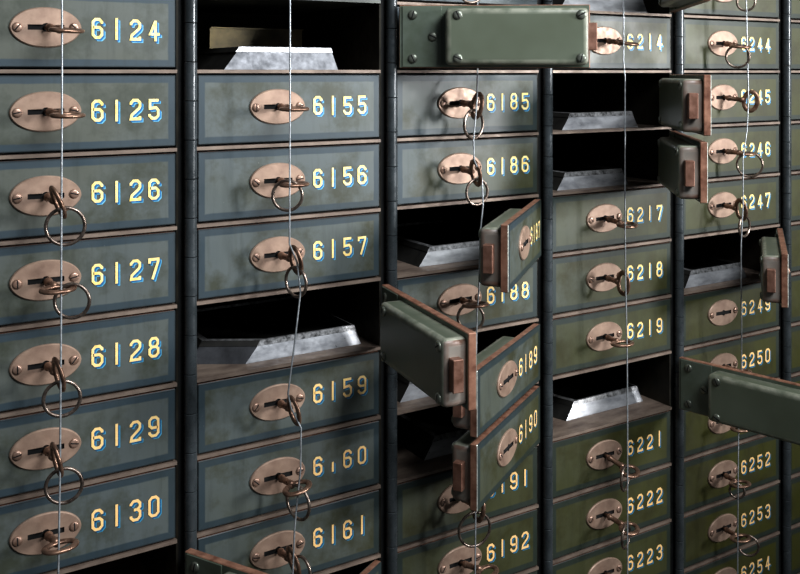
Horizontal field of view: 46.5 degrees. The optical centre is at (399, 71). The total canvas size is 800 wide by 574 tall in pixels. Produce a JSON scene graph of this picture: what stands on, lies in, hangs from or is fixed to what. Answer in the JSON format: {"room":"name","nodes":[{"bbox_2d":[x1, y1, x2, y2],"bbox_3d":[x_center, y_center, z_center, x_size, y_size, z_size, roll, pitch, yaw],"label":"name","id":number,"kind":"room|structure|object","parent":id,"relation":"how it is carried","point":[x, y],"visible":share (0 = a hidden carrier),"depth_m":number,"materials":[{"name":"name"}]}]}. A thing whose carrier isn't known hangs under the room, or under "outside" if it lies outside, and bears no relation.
{"room":"bank vault","nodes":[
{"label":"bank vault","id":0,"kind":"room"},
{"bbox_2d":[57,0,62,573],"bbox_3d":[-0.383,0.752,1.046,0.007,1.694,0.002,0,0,-31],"label":"wire","id":1,"kind":"object","parent":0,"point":[61,185],"visible":1,"depth_m":1.05,"materials":[{"name":"grey metal"}]},
{"bbox_2d":[271,179,303,211],"bbox_3d":[-0.146,0.160,1.204,0.042,0.042,0.004,0,0,2],"label":"ring","id":2,"kind":"object","parent":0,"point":[276,185],"visible":1,"depth_m":1.20,"materials":[{"name":"metal"}]},
{"bbox_3d":[1.318,1.640,-0.237,7.000,0.080,4.920,0,0,-31],"label":"floor","id":3,"kind":"structure","parent":0,"visible":0},
{"bbox_2d":[65,541,267,573],"bbox_3d":[-0.354,0.645,1.166,0.418,0.098,0.601,0,0,-31],"label":"box","id":4,"kind":"object","parent":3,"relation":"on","point":[163,560],"visible":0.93,"depth_m":1.21,"materials":[{"name":"metal"}]},
{"bbox_2d":[0,463,177,573],"bbox_3d":[-0.483,0.546,1.243,0.279,0.098,0.335,0,0,-31],"label":"box","id":5,"kind":"object","parent":4,"relation":"on","point":[114,519],"visible":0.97,"depth_m":1.12,"materials":[{"name":"metal"}]},
{"bbox_2d":[41,531,78,555],"bbox_3d":[-0.394,0.541,1.071,0.042,0.011,0.062,0,0,-31],"label":"key","id":6,"kind":"object","parent":5,"relation":"in","point":[49,536],"visible":0.98,"depth_m":1.06,"materials":[{"name":"brown metal"}]},
{"bbox_2d":[0,385,177,504],"bbox_3d":[-0.483,0.447,1.243,0.279,0.098,0.335,0,0,-31],"label":"box","id":7,"kind":"object","parent":5,"relation":"on","point":[118,437],"visible":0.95,"depth_m":1.12,"materials":[{"name":"metal"}]},
{"bbox_2d":[43,442,63,477],"bbox_3d":[-0.399,0.440,1.068,0.012,0.041,0.061,0,0,-37],"label":"key","id":8,"kind":"object","parent":7,"relation":"in","point":[51,451],"visible":1,"depth_m":1.05,"materials":[{"name":"brown metal"}]},
{"bbox_2d":[44,466,83,504],"bbox_3d":[-0.383,0.471,1.059,0.043,0.043,0.004,0,0,-20],"label":"ring","id":9,"kind":"object","parent":8,"relation":"hanging from","point":[74,470],"visible":1,"depth_m":1.06,"materials":[{"name":"metal"}]},
{"bbox_2d":[0,307,177,417],"bbox_3d":[-0.483,0.348,1.243,0.279,0.098,0.335,0,0,-31],"label":"box","id":10,"kind":"object","parent":7,"relation":"on","point":[118,356],"visible":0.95,"depth_m":1.12,"materials":[{"name":"metal"}]},
{"bbox_2d":[43,357,65,391],"bbox_3d":[-0.397,0.344,1.069,0.012,0.042,0.061,0,0,-39],"label":"key","id":11,"kind":"object","parent":10,"relation":"in","point":[54,368],"visible":1,"depth_m":1.06,"materials":[{"name":"brown metal"}]},
{"bbox_2d":[41,379,81,417],"bbox_3d":[-0.385,0.371,1.058,0.044,0.044,0.004,0,0,-20],"label":"ring","id":12,"kind":"object","parent":11,"relation":"hanging from","point":[54,383],"visible":1,"depth_m":1.06,"materials":[{"name":"metal"}]},
{"bbox_2d":[0,229,177,331],"bbox_3d":[-0.483,0.249,1.243,0.279,0.098,0.335,0,0,-31],"label":"box","id":13,"kind":"object","parent":10,"relation":"on","point":[127,274],"visible":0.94,"depth_m":1.12,"materials":[{"name":"metal"}]},
{"bbox_2d":[38,277,76,294],"bbox_3d":[-0.396,0.245,1.069,0.042,0.011,0.061,0,0,-31],"label":"key","id":14,"kind":"object","parent":13,"relation":"in","point":[51,287],"visible":0.98,"depth_m":1.05,"materials":[{"name":"brown metal"}]},
{"bbox_2d":[53,282,90,319],"bbox_3d":[-0.375,0.262,1.064,0.043,0.043,0.004,0,0,-6],"label":"ring","id":15,"kind":"object","parent":14,"relation":"hanging from","point":[81,286],"visible":0.99,"depth_m":1.06,"materials":[{"name":"metal"}]},
{"bbox_2d":[0,151,177,245],"bbox_3d":[-0.483,0.150,1.243,0.279,0.098,0.335,0,0,-31],"label":"box","id":16,"kind":"object","parent":13,"relation":"on","point":[116,194],"visible":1,"depth_m":1.12,"materials":[{"name":"metal"}]},
{"bbox_2d":[43,186,66,218],"bbox_3d":[-0.396,0.148,1.069,0.018,0.039,0.061,0,0,-31],"label":"key","id":17,"kind":"object","parent":16,"relation":"in","point":[53,197],"visible":0.98,"depth_m":1.05,"materials":[{"name":"brown metal"}]},
{"bbox_2d":[44,206,86,246],"bbox_3d":[-0.381,0.176,1.060,0.046,0.046,0.004,0,0,-20],"label":"ring","id":18,"kind":"object","parent":17,"relation":"hanging from","point":[76,210],"visible":1,"depth_m":1.06,"materials":[{"name":"metal"}]},
{"bbox_2d":[0,73,177,159],"bbox_3d":[-0.483,0.051,1.243,0.279,0.098,0.335,0,0,-31],"label":"box","id":19,"kind":"object","parent":16,"relation":"on","point":[126,113],"visible":0.88,"depth_m":1.12,"materials":[{"name":"metal"}]},
{"bbox_2d":[43,108,85,118],"bbox_3d":[-0.387,0.048,1.075,0.041,0.012,0.062,0,0,-31],"label":"key","id":20,"kind":"object","parent":19,"relation":"in","point":[50,112],"visible":0.99,"depth_m":1.06,"materials":[{"name":"brown metal"}]},
{"bbox_2d":[0,0,177,72],"bbox_3d":[-0.483,-0.048,1.243,0.279,0.098,0.335,0,0,-31],"label":"box","id":21,"kind":"object","parent":19,"relation":"on","point":[119,36],"visible":0.9,"depth_m":1.12,"materials":[{"name":"metal"}]},
{"bbox_2d":[43,23,84,33],"bbox_3d":[-0.388,-0.050,1.074,0.041,0.013,0.062,0,0,-31],"label":"key","id":22,"kind":"object","parent":21,"relation":"in","point":[49,27],"visible":1,"depth_m":1.05,"materials":[{"name":"brown metal"}]},
{"bbox_2d":[329,557,380,573],"bbox_3d":[-0.194,0.744,1.341,0.279,0.098,0.470,0,0,-31],"label":"box","id":23,"kind":"object","parent":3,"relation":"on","point":[373,566],"visible":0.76,"depth_m":1.36,"materials":[{"name":"metal"}]},
{"bbox_2d":[197,488,380,573],"bbox_3d":[-0.229,0.645,1.399,0.279,0.098,0.335,0,0,-31],"label":"box","id":24,"kind":"object","parent":23,"relation":"on","point":[343,533],"visible":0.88,"depth_m":1.28,"materials":[{"name":"metal"}]},
{"bbox_2d":[276,546,300,573],"bbox_3d":[-0.146,0.636,1.222,0.014,0.041,0.061,0,0,-31],"label":"key","id":25,"kind":"object","parent":24,"relation":"in","point":[281,552],"visible":0.98,"depth_m":1.21,"materials":[{"name":"brown metal"}]},
{"bbox_2d":[197,419,380,537],"bbox_3d":[-0.229,0.546,1.399,0.279,0.098,0.335,0,0,-31],"label":"box","id":26,"kind":"object","parent":24,"relation":"on","point":[238,488],"visible":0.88,"depth_m":1.25,"materials":[{"name":"metal"}]},
{"bbox_2d":[197,350,380,459],"bbox_3d":[-0.229,0.447,1.399,0.279,0.098,0.335,0,0,-31],"label":"box","id":27,"kind":"object","parent":26,"relation":"on","point":[240,412],"visible":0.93,"depth_m":1.25,"materials":[{"name":"metal"}]},
{"bbox_2d":[197,296,360,363],"bbox_3d":[-0.221,0.380,1.378,0.246,0.027,0.230,0,0,-31],"label":"metal tray","id":28,"kind":"object","parent":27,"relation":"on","point":[260,330],"visible":0.72,"depth_m":1.38,"materials":[{"name":"grey metal"}]},
{"bbox_2d":[276,395,301,425],"bbox_3d":[-0.147,0.441,1.222,0.012,0.041,0.061,0,0,-37],"label":"key","id":29,"kind":"object","parent":27,"relation":"in","point":[280,403],"visible":0.95,"depth_m":1.21,"materials":[{"name":"brown metal"}]},
{"bbox_2d":[197,281,475,410],"bbox_3d":[-0.155,0.348,1.281,0.280,0.098,0.613,0,0,-31],"label":"box","id":30,"kind":"object","parent":27,"relation":"on","point":[433,351],"visible":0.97,"depth_m":1.19,"materials":[{"name":"metal"}]},
{"bbox_2d":[196,211,380,304],"bbox_3d":[-0.229,0.249,1.399,0.279,0.098,0.335,0,0,-31],"label":"box","id":31,"kind":"object","parent":30,"relation":"on","point":[238,261],"visible":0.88,"depth_m":1.25,"materials":[{"name":"metal"}]},
{"bbox_2d":[196,142,380,227],"bbox_3d":[-0.229,0.150,1.399,0.279,0.098,0.335,0,0,-31],"label":"box","id":32,"kind":"object","parent":31,"relation":"on","point":[235,186],"visible":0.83,"depth_m":1.25,"materials":[{"name":"metal"}]},
{"bbox_2d":[197,73,380,150],"bbox_3d":[-0.229,0.051,1.399,0.279,0.098,0.335,0,0,-31],"label":"box","id":33,"kind":"object","parent":32,"relation":"on","point":[235,110],"visible":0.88,"depth_m":1.25,"materials":[{"name":"metal"}]},
{"bbox_2d":[276,103,308,111],"bbox_3d":[-0.145,0.047,1.223,0.042,0.011,0.061,0,0,-31],"label":"key","id":34,"kind":"object","parent":33,"relation":"in","point":[281,107],"visible":0.98,"depth_m":1.20,"materials":[{"name":"brown metal"}]},
{"bbox_2d":[287,0,301,573],"bbox_3d":[-0.137,0.746,1.200,0.021,1.707,0.008,0,0,-31],"label":"wire","id":35,"kind":"object","parent":34,"relation":"hanging from","point":[289,0],"visible":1,"depth_m":1.19,"materials":[{"name":"grey metal"}]},
{"bbox_2d":[197,4,596,72],"bbox_3d":[-0.076,-0.048,1.381,0.521,0.098,0.525,0,0,-31],"label":"box","id":36,"kind":"object","parent":33,"relation":"on","point":[430,36],"visible":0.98,"depth_m":1.31,"materials":[{"name":"metal"}]},
{"bbox_2d":[197,27,337,69],"bbox_3d":[-0.217,-0.034,1.367,0.176,0.062,0.230,0,0,-31],"label":"ingots","id":37,"kind":"object","parent":36,"relation":"in","point":[230,48],"visible":0.91,"depth_m":1.30,"materials":[{"name":"metal"}]},
{"bbox_2d":[276,245,303,275],"bbox_3d":[-0.145,0.245,1.223,0.012,0.042,0.061,0,0,-39],"label":"key","id":38,"kind":"object","parent":31,"relation":"in","point":[289,257],"visible":0.98,"depth_m":1.22,"materials":[{"name":"brown metal"}]},
{"bbox_2d":[284,265,307,297],"bbox_3d":[-0.135,0.273,1.210,0.042,0.042,0.004,0,0,40],"label":"ring","id":39,"kind":"object","parent":38,"relation":"hanging from","point":[289,269],"visible":1,"depth_m":1.21,"materials":[{"name":"metal"}]},
{"bbox_2d":[276,474,311,496],"bbox_3d":[-0.142,0.542,1.225,0.042,0.011,0.062,0,0,-31],"label":"key","id":40,"kind":"object","parent":26,"relation":"in","point":[281,478],"visible":0.95,"depth_m":1.22,"materials":[{"name":"brown metal"}]},
{"bbox_2d":[285,483,310,520],"bbox_3d":[-0.133,0.561,1.212,0.048,0.048,0.004,0,0,42],"label":"ring","id":41,"kind":"object","parent":40,"relation":"hanging from","point":[293,484],"visible":0.93,"depth_m":1.21,"materials":[{"name":"metal"}]},
{"bbox_2d":[397,508,538,573],"bbox_3d":[0.023,0.744,1.552,0.272,0.098,0.335,0,0,-31],"label":"box","id":42,"kind":"object","parent":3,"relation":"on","point":[511,545],"visible":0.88,"depth_m":1.43,"materials":[{"name":"metal"}]},
{"bbox_2d":[397,446,538,551],"bbox_3d":[0.023,0.645,1.552,0.272,0.098,0.335,0,0,-31],"label":"box","id":43,"kind":"object","parent":42,"relation":"on","point":[427,510],"visible":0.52,"depth_m":1.39,"materials":[{"name":"metal"}]},
{"bbox_2d":[397,384,539,511],"bbox_3d":[0.059,0.546,1.494,0.272,0.098,0.473,0,0,-31],"label":"box","id":44,"kind":"object","parent":43,"relation":"on","point":[480,465],"visible":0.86,"depth_m":1.33,"materials":[{"name":"metal"}]},
{"bbox_2d":[397,405,467,459],"bbox_3d":[0.057,0.576,1.561,0.188,0.029,0.230,0,0,-31],"label":"metal tray","id":45,"kind":"object","parent":44,"relation":"in","point":[429,433],"visible":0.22,"depth_m":1.48,"materials":[{"name":"metal"}]},
{"bbox_2d":[397,321,539,437],"bbox_3d":[0.059,0.447,1.494,0.272,0.098,0.473,0,0,-31],"label":"box","id":46,"kind":"object","parent":44,"relation":"on","point":[509,366],"visible":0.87,"depth_m":1.35,"materials":[{"name":"metal"}]},
{"bbox_2d":[397,343,486,402],"bbox_3d":[0.037,0.477,1.541,0.227,0.029,0.230,0,0,-31],"label":"metal tray","id":47,"kind":"object","parent":46,"relation":"in","point":[406,391],"visible":0.06,"depth_m":1.40,"materials":[{"name":"grey metal"}]},
{"bbox_2d":[397,259,538,331],"bbox_3d":[0.023,0.348,1.552,0.272,0.098,0.335,0,0,-31],"label":"box","id":48,"kind":"object","parent":46,"relation":"on","point":[442,291],"visible":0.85,"depth_m":1.42,"materials":[{"name":"metal"}]},
{"bbox_2d":[397,197,540,292],"bbox_3d":[0.068,0.249,1.479,0.272,0.098,0.508,0,0,-31],"label":"box","id":49,"kind":"object","parent":48,"relation":"on","point":[509,235],"visible":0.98,"depth_m":1.37,"materials":[{"name":"metal"}]},
{"bbox_2d":[397,219,479,266],"bbox_3d":[0.055,0.280,1.552,0.202,0.027,0.230,0,0,-31],"label":"metal tray","id":50,"kind":"object","parent":49,"relation":"in","point":[435,242],"visible":0.56,"depth_m":1.48,"materials":[{"name":"metal"}]},
{"bbox_2d":[397,135,538,209],"bbox_3d":[0.023,0.150,1.552,0.272,0.098,0.335,0,0,-31],"label":"box","id":51,"kind":"object","parent":49,"relation":"on","point":[429,174],"visible":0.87,"depth_m":1.41,"materials":[{"name":"metal"}]},
{"bbox_2d":[391,73,538,140],"bbox_3d":[0.023,0.051,1.552,0.272,0.098,0.335,0,0,-31],"label":"box","id":52,"kind":"object","parent":51,"relation":"on","point":[428,106],"visible":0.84,"depth_m":1.41,"materials":[{"name":"metal"}]},
{"bbox_2d":[397,6,538,72],"bbox_3d":[0.023,-0.048,1.552,0.272,0.098,0.335,0,0,-31],"label":"box","id":53,"kind":"object","parent":52,"relation":"on","point":[399,70],"visible":0.04,"depth_m":1.44,"materials":[{"name":"metal"}]},
{"bbox_2d":[397,0,537,5],"bbox_3d":[0.023,-0.147,1.552,0.272,0.098,0.335,0,0,-31],"label":"box","id":54,"kind":"object","parent":53,"relation":"on","point":[399,2],"visible":0.12,"depth_m":1.44,"materials":[{"name":"metal"}]},
{"bbox_2d":[459,91,483,119],"bbox_3d":[0.106,0.049,1.376,0.011,0.042,0.061,0,0,-29],"label":"key","id":55,"kind":"object","parent":52,"relation":"in","point":[463,103],"visible":0.99,"depth_m":1.37,"materials":[{"name":"brown metal"}]},
{"bbox_2d":[473,3,483,573],"bbox_3d":[0.110,0.738,1.360,0.024,1.724,0.022,0,0,-31],"label":"wire","id":56,"kind":"object","parent":55,"relation":"hanging from","point":[477,3],"visible":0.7,"depth_m":1.35,"materials":[{"name":"grey metal"}]},
{"bbox_2d":[459,159,481,186],"bbox_3d":[0.104,0.148,1.376,0.012,0.041,0.061,0,0,-25],"label":"key","id":57,"kind":"object","parent":51,"relation":"in","point":[463,169],"visible":1,"depth_m":1.37,"materials":[{"name":"brown metal"}]},
{"bbox_2d":[461,501,485,522],"bbox_3d":[0.107,0.639,1.377,0.011,0.042,0.061,0,0,-31],"label":"key","id":58,"kind":"object","parent":43,"relation":"in","point":[480,518],"visible":0.4,"depth_m":1.35,"materials":[{"name":"brown metal"}]},
{"bbox_2d":[458,511,490,547],"bbox_3d":[0.109,0.669,1.360,0.053,0.053,0.004,0,0,-19],"label":"ring","id":59,"kind":"object","parent":58,"relation":"hanging from","point":[472,512],"visible":0.98,"depth_m":1.36,"materials":[{"name":"metal"}]},
{"bbox_2d":[459,560,498,573],"bbox_3d":[0.121,0.739,1.386,0.041,0.011,0.063,0,0,-31],"label":"key","id":60,"kind":"object","parent":42,"relation":"in","point":[465,564],"visible":0.95,"depth_m":1.38,"materials":[{"name":"brown metal"}]},
{"bbox_2d":[174,0,790,573],"bbox_3d":[0.156,0.590,1.631,1.810,2.020,0.341,0,0,-31],"label":"cabinet frame","id":61,"kind":"object","parent":3,"relation":"on","point":[187,9],"visible":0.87,"depth_m":1.35,"materials":[{"name":"metal"}]},
{"bbox_2d":[553,522,670,573],"bbox_3d":[0.276,0.843,1.708,0.283,0.098,0.335,0,0,-31],"label":"box","id":62,"kind":"object","parent":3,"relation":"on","point":[649,551],"visible":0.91,"depth_m":1.59,"materials":[{"name":"metal"}]},
{"bbox_2d":[553,466,671,563],"bbox_3d":[0.276,0.744,1.708,0.283,0.098,0.335,0,0,-31],"label":"box","id":63,"kind":"object","parent":62,"relation":"on","point":[580,526],"visible":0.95,"depth_m":1.56,"materials":[{"name":"metal"}]},
{"bbox_2d":[553,410,671,502],"bbox_3d":[0.276,0.645,1.708,0.283,0.098,0.335,0,0,-31],"label":"box","id":64,"kind":"object","parent":63,"relation":"on","point":[580,466],"visible":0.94,"depth_m":1.56,"materials":[{"name":"metal"}]},
{"bbox_2d":[603,453,639,478],"bbox_3d":[0.369,0.649,1.538,0.041,0.023,0.062,0,0,-31],"label":"key","id":65,"kind":"object","parent":64,"relation":"in","point":[610,458],"visible":0.95,"depth_m":1.53,"materials":[{"name":"brown metal"}]},
{"bbox_2d":[553,354,799,444],"bbox_3d":[0.382,0.546,1.603,0.356,0.098,0.624,0,0,-31],"label":"box","id":66,"kind":"object","parent":64,"relation":"on","point":[760,404],"visible":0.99,"depth_m":1.55,"materials":[{"name":"metal"}]},
{"bbox_2d":[553,370,642,420],"bbox_3d":[0.293,0.578,1.717,0.194,0.027,0.230,0,0,-31],"label":"metal tray","id":67,"kind":"object","parent":66,"relation":"in","point":[584,394],"visible":0.55,"depth_m":1.66,"materials":[{"name":"grey metal"}]},
{"bbox_2d":[553,297,671,379],"bbox_3d":[0.276,0.447,1.708,0.283,0.098,0.335,0,0,-31],"label":"box","id":68,"kind":"object","parent":66,"relation":"on","point":[580,346],"visible":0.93,"depth_m":1.56,"materials":[{"name":"metal"}]},
{"bbox_2d":[552,241,671,318],"bbox_3d":[0.276,0.348,1.708,0.283,0.098,0.335,0,0,-31],"label":"box","id":69,"kind":"object","parent":68,"relation":"on","point":[579,284],"visible":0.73,"depth_m":1.56,"materials":[{"name":"metal"}]},
{"bbox_2d":[552,186,671,256],"bbox_3d":[0.276,0.249,1.708,0.283,0.098,0.335,0,0,-31],"label":"box","id":70,"kind":"object","parent":69,"relation":"on","point":[579,225],"visible":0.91,"depth_m":1.56,"materials":[{"name":"metal"}]},
{"bbox_2d":[552,129,707,202],"bbox_3d":[0.333,0.150,1.614,0.283,0.098,0.554,0,0,-31],"label":"box","id":71,"kind":"object","parent":70,"relation":"on","point":[676,161],"visible":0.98,"depth_m":1.67,"materials":[{"name":"metal"}]},
{"bbox_2d":[553,160,627,190],"bbox_3d":[0.266,0.181,1.667,0.161,0.028,0.230,0,0,-31],"label":"metal tray","id":72,"kind":"object","parent":71,"relation":"in","point":[566,175],"visible":0.49,"depth_m":1.58,"materials":[{"name":"grey metal"}]},
{"bbox_2d":[553,73,710,135],"bbox_3d":[0.334,0.051,1.613,0.283,0.098,0.557,0,0,-31],"label":"box","id":73,"kind":"object","parent":71,"relation":"on","point":[656,101],"visible":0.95,"depth_m":1.68,"materials":[{"name":"metal"}]},
{"bbox_2d":[553,107,637,129],"bbox_3d":[0.281,0.082,1.676,0.174,0.028,0.230,0,0,-31],"label":"metal ingot","id":74,"kind":"object","parent":73,"relation":"in","point":[563,118],"visible":0.58,"depth_m":1.58,"materials":[{"name":"grey metal"}]},
{"bbox_2d":[553,15,671,72],"bbox_3d":[0.276,-0.048,1.708,0.283,0.098,0.335,0,0,-31],"label":"box","id":75,"kind":"object","parent":73,"relation":"on","point":[653,35],"visible":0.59,"depth_m":1.60,"materials":[{"name":"metal"}]},
{"bbox_2d":[603,38,638,45],"bbox_3d":[0.366,-0.049,1.536,0.042,0.015,0.062,0,0,-31],"label":"key","id":76,"kind":"object","parent":75,"relation":"in","point":[619,42],"visible":0.98,"depth_m":1.53,"materials":[{"name":"brown metal"}]},
{"bbox_2d":[623,0,627,573],"bbox_3d":[0.364,0.732,1.503,0.011,1.735,0.002,0,0,-31],"label":"wire","id":77,"kind":"object","parent":76,"relation":"hanging from","point":[623,0],"visible":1,"depth_m":1.50,"materials":[{"name":"grey metal"}]},
{"bbox_2d":[590,0,710,17],"bbox_3d":[0.334,-0.147,1.613,0.283,0.098,0.557,0,0,-31],"label":"box","id":78,"kind":"object","parent":75,"relation":"on","point":[655,8],"visible":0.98,"depth_m":1.58,"materials":[{"name":"metal"}]},
{"bbox_2d":[553,0,646,12],"bbox_3d":[0.290,-0.118,1.684,0.203,0.032,0.230,0,0,-31],"label":"metal ingot","id":79,"kind":"object","parent":78,"relation":"in","point":[637,6],"visible":0.31,"depth_m":1.60,"materials":[{"name":"metal"}]},
{"bbox_2d":[603,270,630,295],"bbox_3d":[0.357,0.345,1.530,0.011,0.042,0.061,0,0,-31],"label":"key","id":80,"kind":"object","parent":69,"relation":"in","point":[617,281],"visible":1,"depth_m":1.52,"materials":[{"name":"brown metal"}]},
{"bbox_2d":[603,335,633,347],"bbox_3d":[0.355,0.443,1.529,0.042,0.010,0.061,0,0,-31],"label":"key","id":81,"kind":"object","parent":68,"relation":"in","point":[615,342],"visible":0.97,"depth_m":1.52,"materials":[{"name":"brown metal"}]},
{"bbox_2d":[603,512,639,535],"bbox_3d":[0.368,0.745,1.537,0.042,0.018,0.062,0,0,-31],"label":"key","id":82,"kind":"object","parent":63,"relation":"in","point":[620,523],"visible":0.97,"depth_m":1.53,"materials":[{"name":"brown metal"}]},
{"bbox_2d":[684,534,778,573],"bbox_3d":[0.532,0.942,1.865,0.280,0.098,0.335,0,0,-31],"label":"box","id":83,"kind":"object","parent":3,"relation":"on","point":[766,561],"visible":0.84,"depth_m":1.75,"materials":[{"name":"metal"}]},
{"bbox_2d":[684,483,779,572],"bbox_3d":[0.532,0.843,1.865,0.280,0.098,0.335,0,0,-31],"label":"box","id":84,"kind":"object","parent":83,"relation":"on","point":[705,540],"visible":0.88,"depth_m":1.72,"materials":[{"name":"metal"}]},
{"bbox_2d":[684,436,779,516],"bbox_3d":[0.532,0.744,1.865,0.280,0.098,0.335,0,0,-31],"label":"box","id":85,"kind":"object","parent":84,"relation":"on","point":[705,486],"visible":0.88,"depth_m":1.72,"materials":[{"name":"metal"}]},
{"bbox_2d":[684,410,763,461],"bbox_3d":[0.532,0.645,1.865,0.280,0.098,0.335,0,0,-31],"label":"box","id":86,"kind":"object","parent":85,"relation":"on","point":[703,436],"visible":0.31,"depth_m":1.69,"materials":[{"name":"metal"}]},
{"bbox_2d":[684,329,779,378],"bbox_3d":[0.532,0.546,1.865,0.280,0.098,0.335,0,0,-31],"label":"box","id":87,"kind":"object","parent":86,"relation":"on","point":[760,352],"visible":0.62,"depth_m":1.75,"materials":[{"name":"metal"}]},
{"bbox_2d":[684,281,779,349],"bbox_3d":[0.532,0.447,1.865,0.280,0.098,0.335,0,0,-31],"label":"box","id":88,"kind":"object","parent":87,"relation":"on","point":[711,316],"visible":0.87,"depth_m":1.72,"materials":[{"name":"metal"}]},
{"bbox_2d":[684,227,789,307],"bbox_3d":[0.576,0.348,1.793,0.280,0.098,0.503,0,0,-31],"label":"box","id":89,"kind":"object","parent":88,"relation":"on","point":[764,251],"visible":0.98,"depth_m":1.75,"materials":[{"name":"metal"}]},
{"bbox_2d":[684,251,746,287],"bbox_3d":[0.530,0.379,1.831,0.171,0.028,0.230,0,0,-31],"label":"metal tray","id":90,"kind":"object","parent":89,"relation":"in","point":[699,269],"visible":0.46,"depth_m":1.76,"materials":[{"name":"grey metal"}]},
{"bbox_2d":[684,175,779,238],"bbox_3d":[0.532,0.249,1.865,0.280,0.098,0.335,0,0,-31],"label":"box","id":91,"kind":"object","parent":89,"relation":"on","point":[761,194],"visible":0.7,"depth_m":1.72,"materials":[{"name":"metal"}]},
{"bbox_2d":[684,124,779,181],"bbox_3d":[0.532,0.150,1.865,0.280,0.098,0.335,0,0,-31],"label":"box","id":92,"kind":"object","parent":91,"relation":"on","point":[763,140],"visible":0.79,"depth_m":1.74,"materials":[{"name":"metal"}]},
{"bbox_2d":[684,73,779,126],"bbox_3d":[0.532,0.051,1.865,0.280,0.098,0.335,0,0,-31],"label":"box","id":93,"kind":"object","parent":92,"relation":"on","point":[724,113],"visible":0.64,"depth_m":1.74,"materials":[{"name":"metal"}]},
{"bbox_2d":[684,19,779,72],"bbox_3d":[0.532,-0.048,1.865,0.280,0.098,0.335,0,0,-31],"label":"box","id":94,"kind":"object","parent":93,"relation":"on","point":[704,51],"visible":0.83,"depth_m":1.72,"materials":[{"name":"metal"}]},
{"bbox_2d":[684,0,779,21],"bbox_3d":[0.532,-0.147,1.865,0.280,0.098,0.335,0,0,-31],"label":"box","id":95,"kind":"object","parent":94,"relation":"on","point":[727,10],"visible":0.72,"depth_m":1.74,"materials":[{"name":"metal"}]},
{"bbox_3d":[0.611,-0.149,1.686,0.042,0.014,0.061,0,0,-31],"label":"key","id":96,"kind":"object","parent":95,"relation":"in","visible":0},
{"bbox_2d":[737,0,748,573],"bbox_3d":[0.607,0.725,1.658,0.032,1.749,0.012,0,0,-31],"label":"wire","id":97,"kind":"object","parent":96,"relation":"hanging from","point":[746,0],"visible":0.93,"depth_m":1.65,"materials":[{"name":"grey metal"}]},
{"bbox_2d":[722,90,759,112],"bbox_3d":[0.620,0.053,1.692,0.066,0.042,0.011,0,0,37],"label":"key","id":98,"kind":"object","parent":93,"relation":"in","point":[742,100],"visible":0.95,"depth_m":1.69,"materials":[{"name":"brown metal"}]},
{"bbox_2d":[722,198,747,220],"bbox_3d":[0.606,0.247,1.683,0.011,0.042,0.062,0,0,-23],"label":"key","id":99,"kind":"object","parent":91,"relation":"in","point":[734,207],"visible":0.98,"depth_m":1.68,"materials":[{"name":"brown metal"}]},
{"bbox_2d":[791,526,799,573],"bbox_3d":[0.788,0.942,2.021,0.281,0.098,0.335,0,0,-31],"label":"box","id":100,"kind":"object","parent":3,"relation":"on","point":[795,532],"visible":0.18,"depth_m":1.82,"materials":[{"name":"metal"}]},
{"bbox_2d":[791,476,799,528],"bbox_3d":[0.788,0.843,2.021,0.281,0.098,0.335,0,0,-31],"label":"box","id":101,"kind":"object","parent":100,"relation":"on","point":[795,482],"visible":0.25,"depth_m":1.82,"materials":[{"name":"metal"}]},
{"bbox_2d":[791,443,799,477],"bbox_3d":[0.788,0.744,2.021,0.281,0.098,0.335,0,0,-31],"label":"box","id":102,"kind":"object","parent":101,"relation":"on","point":[795,449],"visible":0.16,"depth_m":1.82,"materials":[{"name":"metal"}]},
{"bbox_2d":[791,375,799,383],"bbox_3d":[0.788,0.645,2.021,0.281,0.098,0.335,0,0,-31],"label":"box","id":103,"kind":"object","parent":102,"relation":"on","point":[796,379],"visible":0.09,"depth_m":1.82,"materials":[{"name":"metal"}]},
{"bbox_2d":[791,325,799,376],"bbox_3d":[0.788,0.546,2.021,0.281,0.098,0.335,0,0,-31],"label":"box","id":104,"kind":"object","parent":103,"relation":"on","point":[795,330],"visible":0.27,"depth_m":1.82,"materials":[{"name":"metal"}]},
{"bbox_2d":[791,274,799,325],"bbox_3d":[0.788,0.447,2.021,0.281,0.098,0.335,0,0,-31],"label":"box","id":105,"kind":"object","parent":104,"relation":"on","point":[795,279],"visible":0.16,"depth_m":1.82,"materials":[{"name":"metal"}]},
{"bbox_2d":[791,224,799,275],"bbox_3d":[0.788,0.348,2.021,0.281,0.098,0.335,0,0,-31],"label":"box","id":106,"kind":"object","parent":105,"relation":"on","point":[795,229],"visible":0.11,"depth_m":1.82,"materials":[{"name":"metal"}]},
{"bbox_2d":[791,173,799,224],"bbox_3d":[0.788,0.249,2.021,0.281,0.098,0.335,0,0,-31],"label":"box","id":107,"kind":"object","parent":106,"relation":"on","point":[795,178],"visible":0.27,"depth_m":1.82,"materials":[{"name":"metal"}]},
{"bbox_2d":[791,123,799,173],"bbox_3d":[0.788,0.150,2.021,0.281,0.098,0.335,0,0,-31],"label":"box","id":108,"kind":"object","parent":107,"relation":"on","point":[795,127],"visible":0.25,"depth_m":1.82,"materials":[{"name":"metal"}]},
{"bbox_2d":[788,73,799,122],"bbox_3d":[0.788,0.051,2.021,0.281,0.098,0.335,0,0,-31],"label":"box","id":109,"kind":"object","parent":108,"relation":"on","point":[795,77],"visible":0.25,"depth_m":1.82,"materials":[{"name":"metal"}]},
{"bbox_2d":[784,23,799,72],"bbox_3d":[0.788,-0.048,2.021,0.281,0.098,0.335,0,0,-31],"label":"box","id":110,"kind":"object","parent":109,"relation":"on","point":[795,28],"visible":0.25,"depth_m":1.82,"materials":[{"name":"metal"}]},
{"bbox_2d":[791,0,799,23],"bbox_3d":[0.788,-0.147,2.021,0.281,0.098,0.335,0,0,-31],"label":"box","id":111,"kind":"object","parent":110,"relation":"on","point":[795,4],"visible":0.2,"depth_m":1.82,"materials":[{"name":"metal"}]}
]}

